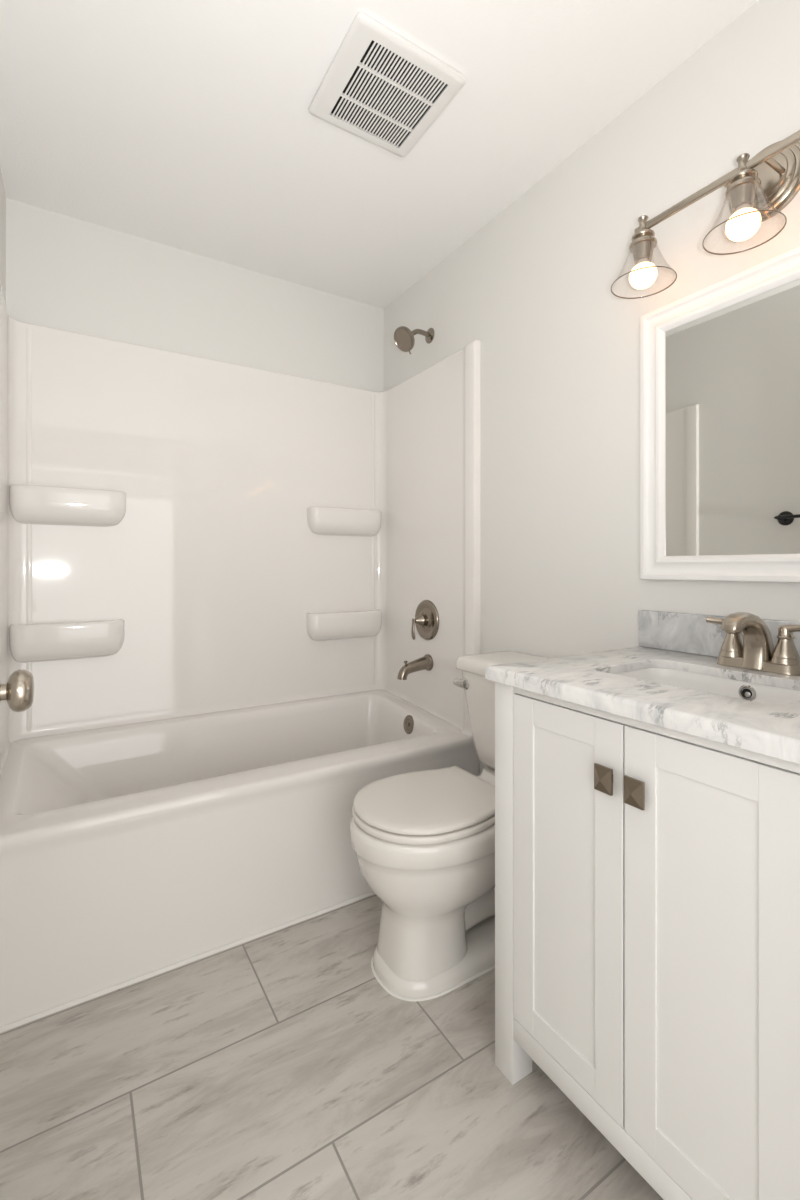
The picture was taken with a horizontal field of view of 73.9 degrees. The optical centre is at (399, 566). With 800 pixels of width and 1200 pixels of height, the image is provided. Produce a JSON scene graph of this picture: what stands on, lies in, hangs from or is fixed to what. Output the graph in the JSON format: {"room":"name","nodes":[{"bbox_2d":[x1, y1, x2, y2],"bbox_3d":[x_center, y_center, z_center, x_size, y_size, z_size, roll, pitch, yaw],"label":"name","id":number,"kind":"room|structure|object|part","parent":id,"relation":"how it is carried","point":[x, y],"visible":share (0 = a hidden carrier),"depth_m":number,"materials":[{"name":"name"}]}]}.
{"room":"bathroom","nodes":[
{"label":"bathroom","id":0,"kind":"room"},
{"bbox_2d":[0,167,5,305],"bbox_3d":[-0.853,-0.100,0.907,0.100,2.440,2.480,0,0,-32],"label":"wall","id":1,"kind":"structure","parent":0,"point":[2,191],"depth_m":1.81,"materials":[{"name":"white paint"}]},
{"bbox_2d":[6,198,383,391],"bbox_3d":[-0.773,-0.100,2.356,1.559,2.440,0.100,0,0,-32],"label":"wall","id":2,"kind":"structure","parent":0,"point":[63,272],"depth_m":2.21,"materials":[{"name":"white paint"}]},
{"bbox_2d":[0,894,662,1199],"bbox_3d":[-0.147,1.145,1.343,1.759,0.050,2.480,0,0,-32],"label":"floor","id":3,"kind":"structure","parent":0,"point":[276,1065],"depth_m":1.13,"materials":[{"name":"tile"}]},
{"bbox_2d":[0,689,478,1026],"bbox_3d":[-0.545,0.865,1.987,1.553,0.505,0.758,0,0,-32],"label":"bathtub","id":4,"kind":"object","parent":3,"relation":"on","point":[128,851],"visible":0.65,"depth_m":1.60,"materials":[{"name":"white plastic"}]},
{"bbox_2d":[0,891,374,1032],"bbox_3d":[-0.347,1.119,1.667,1.557,0.014,0.015,0,0,-32],"label":"trim","id":5,"kind":"structure","parent":4,"relation":"attached to","point":[6,1027],"depth_m":1.48,"materials":[{"name":"white"}]},
{"bbox_2d":[0,286,480,775],"bbox_3d":[-0.547,-0.112,1.990,1.558,1.542,0.758,0,0,-32],"label":"tub surround","id":6,"kind":"object","parent":4,"relation":"on","point":[181,534],"visible":1,"depth_m":2.21,"materials":[{"name":"white plastic"}]},
{"bbox_3d":[-1.174,-0.112,1.562,0.041,1.542,0.687,0,0,-32],"label":"panel","id":7,"kind":"part","parent":6,"relation":"part of","materials":[{"name":"white plastic"}]},
{"bbox_2d":[9,619,123,662],"bbox_3d":[-1.213,0.274,1.954,0.360,0.143,0.072,0,0,-32],"label":"shelf","id":8,"kind":"object","parent":6,"relation":"attached to","point":[30,640],"depth_m":1.93,"materials":[{"name":"white plastic"}]},
{"bbox_2d":[9,484,125,526],"bbox_3d":[-1.211,-0.221,1.956,0.366,0.134,0.072,0,0,-32],"label":"shelf","id":9,"kind":"object","parent":6,"relation":"attached to","point":[30,505],"depth_m":1.93,"materials":[{"name":"white plastic"}]},
{"bbox_3d":[-0.728,-0.134,2.283,1.558,1.499,0.071,0,0,-32],"label":"panel","id":10,"kind":"part","parent":6,"relation":"part of","materials":[{"name":"white plastic"}]},
{"bbox_2d":[306,610,381,640],"bbox_3d":[-0.256,0.282,2.546,0.384,0.136,0.072,0,0,-32],"label":"shelf","id":11,"kind":"object","parent":6,"relation":"attached to","point":[321,625],"depth_m":2.52,"materials":[{"name":"white plastic"}]},
{"bbox_2d":[307,507,380,536],"bbox_3d":[-0.254,-0.214,2.547,0.377,0.128,0.072,0,0,-32],"label":"shelf","id":12,"kind":"object","parent":6,"relation":"attached to","point":[321,521],"depth_m":2.52,"materials":[{"name":"white plastic"}]},
{"bbox_2d":[397,654,432,679],"bbox_3d":[0.059,0.432,2.300,0.158,0.096,0.072,0,0,-32],"label":"tub spout","id":13,"kind":"object","parent":6,"relation":"attached to","point":[426,662],"visible":1,"depth_m":2.29,"materials":[{"name":"silver metal"}]},
{"bbox_2d":[411,600,438,639],"bbox_3d":[0.086,0.234,2.328,0.082,0.178,0.178,0,0,-32],"label":"shower valve","id":14,"kind":"object","parent":6,"relation":"attached to","point":[426,620],"visible":1,"depth_m":2.32,"materials":[{"name":"silver metal"}]},
{"bbox_3d":[0.059,0.269,2.312,0.018,0.092,0.022,0,0,-32],"label":"lever","id":15,"kind":"part","parent":14,"relation":"part of","materials":[{"name":"silver metal"}]},
{"bbox_3d":[0.082,0.234,2.326,0.064,0.053,0.053,0,0,-32],"label":"handle","id":16,"kind":"part","parent":14,"relation":"part of","materials":[{"name":"silver metal"}]},
{"bbox_3d":[0.109,-0.112,2.355,0.059,1.542,0.687,0,0,-32],"label":"panel","id":17,"kind":"part","parent":6,"relation":"part of","materials":[{"name":"white plastic"}]},
{"bbox_3d":[0.040,0.683,2.305,0.024,0.080,0.080,0,0,-32],"label":"overflow plate","id":18,"kind":"part","parent":4,"relation":"part of","materials":[{"name":"silver metal"}]},
{"bbox_2d":[349,651,544,997],"bbox_3d":[0.188,0.712,1.586,0.719,0.816,0.428,0,0,-32],"label":"toilet","id":19,"kind":"object","parent":3,"relation":"on","point":[423,842],"visible":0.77,"depth_m":1.41,"materials":[{"name":"white ceramic"}]},
{"bbox_3d":[0.096,0.887,1.529,0.503,0.385,0.380,0,0,-32],"label":"bowl","id":20,"kind":"part","parent":19,"relation":"part of","materials":[{"name":"white ceramic"}]},
{"bbox_3d":[0.079,0.681,1.519,0.436,0.020,0.372,0,0,-32],"label":"seat","id":21,"kind":"part","parent":19,"relation":"part of","materials":[{"name":"white plastic"}]},
{"bbox_3d":[0.079,0.658,1.519,0.431,0.018,0.366,0,0,-32],"label":"lid","id":22,"kind":"part","parent":19,"relation":"part of","materials":[{"name":"white plastic"}]},
{"bbox_2d":[371,957,494,1001],"bbox_3d":[0.170,1.119,1.575,0.536,0.008,0.254,0,0,-32],"label":"trim","id":23,"kind":"structure","parent":19,"relation":"attached to","point":[493,966],"depth_m":1.41,"materials":[{"name":"white"}]},
{"bbox_3d":[0.198,0.389,1.783,0.045,0.028,0.019,0,0,43],"label":"lever arm","id":24,"kind":"part","parent":19,"relation":"part of","materials":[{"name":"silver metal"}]},
{"bbox_3d":[0.215,0.389,1.777,0.019,0.041,0.041,0,0,-32],"label":"flush lever","id":25,"kind":"part","parent":19,"relation":"part of","materials":[{"name":"silver metal"}]},
{"bbox_3d":[0.393,0.505,1.713,0.228,0.314,0.400,0,0,-32],"label":"tank","id":26,"kind":"part","parent":19,"relation":"part of","materials":[{"name":"white ceramic"}]},
{"bbox_3d":[0.390,0.326,1.711,0.243,0.045,0.428,0,0,-32],"label":"tank lid","id":27,"kind":"part","parent":19,"relation":"part of","materials":[{"name":"white ceramic"}]},
{"bbox_2d":[495,682,799,1199],"bbox_3d":[0.603,0.686,1.053,0.564,0.868,0.656,0,0,-32],"label":"vanity cabinet","id":28,"kind":"object","parent":3,"relation":"on","point":[647,876],"visible":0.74,"depth_m":0.87,"materials":[{"name":"white paint"}]},
{"bbox_3d":[0.254,0.686,1.189,0.060,0.868,0.057,0,0,-32],"label":"leg","id":29,"kind":"part","parent":28,"relation":"part of","materials":[{"name":"white paint"}]},
{"bbox_3d":[0.323,0.622,1.039,0.020,0.697,0.267,0,0,-32],"label":"door","id":30,"kind":"part","parent":28,"relation":"part of","materials":[{"name":"white paint"}]},
{"bbox_3d":[0.396,0.997,0.924,0.021,0.047,0.542,0,0,-32],"label":"rail","id":31,"kind":"part","parent":28,"relation":"part of","materials":[{"name":"white paint"}]},
{"bbox_3d":[0.360,0.372,0.935,0.026,0.045,0.035,0,0,-32],"label":"knob","id":32,"kind":"part","parent":28,"relation":"part of","materials":[{"name":"brown metal"}]},
{"bbox_3d":[0.391,0.374,0.884,0.026,0.045,0.035,0,0,-32],"label":"knob","id":33,"kind":"part","parent":28,"relation":"part of","materials":[{"name":"brown metal"}]},
{"bbox_2d":[485,646,799,763],"bbox_3d":[0.609,0.235,1.054,0.575,0.030,0.672,0,0,-32],"label":"countertop","id":34,"kind":"structure","parent":28,"relation":"on","point":[590,680],"depth_m":0.94,"materials":[{"name":"white stone"}]},
{"bbox_2d":[616,668,799,703],"bbox_3d":[0.607,0.306,1.058,0.283,0.133,0.396,0,0,-32],"label":"sink","id":35,"kind":"object","parent":34,"relation":"in","point":[754,692],"visible":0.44,"depth_m":1.15,"materials":[{"name":"white ceramic"}]},
{"bbox_2d":[706,612,799,675],"bbox_3d":[0.765,0.157,1.136,0.170,0.124,0.169,0,0,18],"label":"faucet","id":36,"kind":"object","parent":34,"relation":"on","point":[757,651],"visible":1,"depth_m":1.12,"materials":[{"name":"silver metal"}]},
{"bbox_3d":[0.733,0.127,1.211,0.022,0.025,0.064,0,0,-39],"label":"lever","id":37,"kind":"part","parent":36,"relation":"part of","materials":[{"name":"silver metal"}]},
{"bbox_3d":[0.747,0.161,1.195,0.052,0.077,0.052,0,0,-32],"label":"handle","id":38,"kind":"part","parent":36,"relation":"part of","materials":[{"name":"silver metal"}]},
{"bbox_3d":[0.735,0.155,1.126,0.154,0.120,0.056,0,0,-32],"label":"spout","id":39,"kind":"part","parent":36,"relation":"part of","materials":[{"name":"silver metal"}]},
{"bbox_3d":[0.775,0.208,1.151,0.054,0.024,0.166,0,0,-32],"label":"plate","id":40,"kind":"part","parent":36,"relation":"part of","materials":[{"name":"silver metal"}]},
{"bbox_3d":[0.802,0.161,1.106,0.052,0.077,0.052,0,0,-32],"label":"handle","id":41,"kind":"part","parent":36,"relation":"part of","materials":[{"name":"silver metal"}]},
{"bbox_3d":[0.810,0.127,1.086,0.022,0.025,0.064,0,0,-25],"label":"lever","id":42,"kind":"part","parent":36,"relation":"part of","materials":[{"name":"silver metal"}]},
{"bbox_3d":[0.396,0.262,0.924,0.021,0.019,0.542,0,0,-32],"label":"rail","id":43,"kind":"part","parent":28,"relation":"part of","materials":[{"name":"white paint"}]},
{"bbox_3d":[0.466,0.622,0.808,0.020,0.697,0.268,0,0,-32],"label":"door","id":44,"kind":"part","parent":28,"relation":"part of","materials":[{"name":"white paint"}]},
{"bbox_2d":[0,0,757,308],"bbox_3d":[-0.147,-1.370,1.343,1.759,0.100,2.480,0,0,-32],"label":"ceiling","id":45,"kind":"structure","parent":0,"point":[186,125],"depth_m":1.55,"materials":[{"name":"white paint"}]},
{"bbox_2d":[308,12,465,156],"bbox_3d":[-0.043,-1.310,1.478,0.330,0.020,0.322,0,0,-32],"label":"exhaust fan","id":46,"kind":"object","parent":45,"relation":"attached to","point":[380,82],"visible":1,"depth_m":1.45,"materials":[{"name":"white plastic"}]},
{"bbox_2d":[384,0,799,774],"bbox_3d":[0.558,-0.100,1.780,0.100,2.440,2.480,0,0,-32],"label":"wall","id":47,"kind":"structure","parent":0,"point":[560,352],"depth_m":1.63,"materials":[{"name":"white paint"}]},
{"bbox_2d":[394,326,433,353],"bbox_3d":[0.065,-0.992,2.311,0.181,0.142,0.105,0,0,-32],"label":"shower","id":48,"kind":"object","parent":47,"relation":"attached to","point":[404,339],"visible":1,"depth_m":2.29,"materials":[{"name":"silver metal"}]},
{"bbox_3d":[0.081,-1.015,2.333,0.126,0.060,0.023,0,0,-36],"label":"shower arm","id":49,"kind":"part","parent":48,"relation":"part of","materials":[{"name":"silver metal"}]},
{"bbox_2d":[611,130,799,298],"bbox_3d":[0.764,-0.840,1.172,0.189,0.244,0.633,0,0,-32],"label":"vanity light","id":50,"kind":"object","parent":47,"relation":"attached to","point":[760,187],"visible":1,"depth_m":1.18,"materials":[{"name":"silver metal"}]},
{"bbox_2d":[611,215,676,298],"bbox_3d":[0.625,-0.807,1.367,0.155,0.179,0.155,0,0,-32],"label":"shade","id":51,"kind":"object","parent":50,"relation":"attached to","point":[644,274],"depth_m":1.35,"materials":[{"name":"clear glass"}]},
{"bbox_2d":[702,153,786,254],"bbox_3d":[0.750,-0.807,1.163,0.155,0.179,0.155,0,0,-32],"label":"shade","id":52,"kind":"object","parent":50,"relation":"attached to","point":[749,191],"depth_m":1.16,"materials":[{"name":"clear glass"}]},
{"bbox_3d":[0.831,-0.880,1.214,0.032,0.164,0.164,0,0,-32],"label":"plate","id":53,"kind":"part","parent":50,"relation":"part of","materials":[{"name":"silver metal"}]},
{"bbox_3d":[0.808,-0.870,1.150,0.079,0.012,0.012,0,0,-32],"label":"arm","id":54,"kind":"part","parent":50,"relation":"part of","materials":[{"name":"silver metal"}]},
{"bbox_2d":[639,610,799,656],"bbox_3d":[0.846,0.170,1.198,0.020,0.100,0.668,0,0,-32],"label":"backsplash","id":55,"kind":"structure","parent":47,"relation":"attached to","point":[673,631],"depth_m":1.36,"materials":[{"name":"grey stone"}]},
{"bbox_2d":[640,246,799,582],"bbox_3d":[0.837,-0.329,1.206,0.028,0.726,0.630,0,0,-32],"label":"wall mirror","id":56,"kind":"object","parent":47,"relation":"attached to","point":[720,361],"visible":1,"depth_m":1.29,"materials":[{"name":"white paint"}]},
{"bbox_3d":[0.844,-0.329,1.210,0.006,0.610,0.514,0,0,-32],"label":"glass","id":57,"kind":"part","parent":56,"relation":"part of","materials":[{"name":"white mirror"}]},
{"bbox_3d":[0.474,-0.100,0.340,1.559,2.440,0.120,0,0,-32],"label":"wall","id":58,"kind":"structure","parent":0,"visible":0},
{"bbox_2d":[0,669,33,711],"bbox_3d":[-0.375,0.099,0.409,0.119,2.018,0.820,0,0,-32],"label":"door knob","id":59,"kind":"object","parent":58,"relation":"in","point":[18,691],"depth_m":0.71,"materials":[{"name":"silver metal"}]}
]}

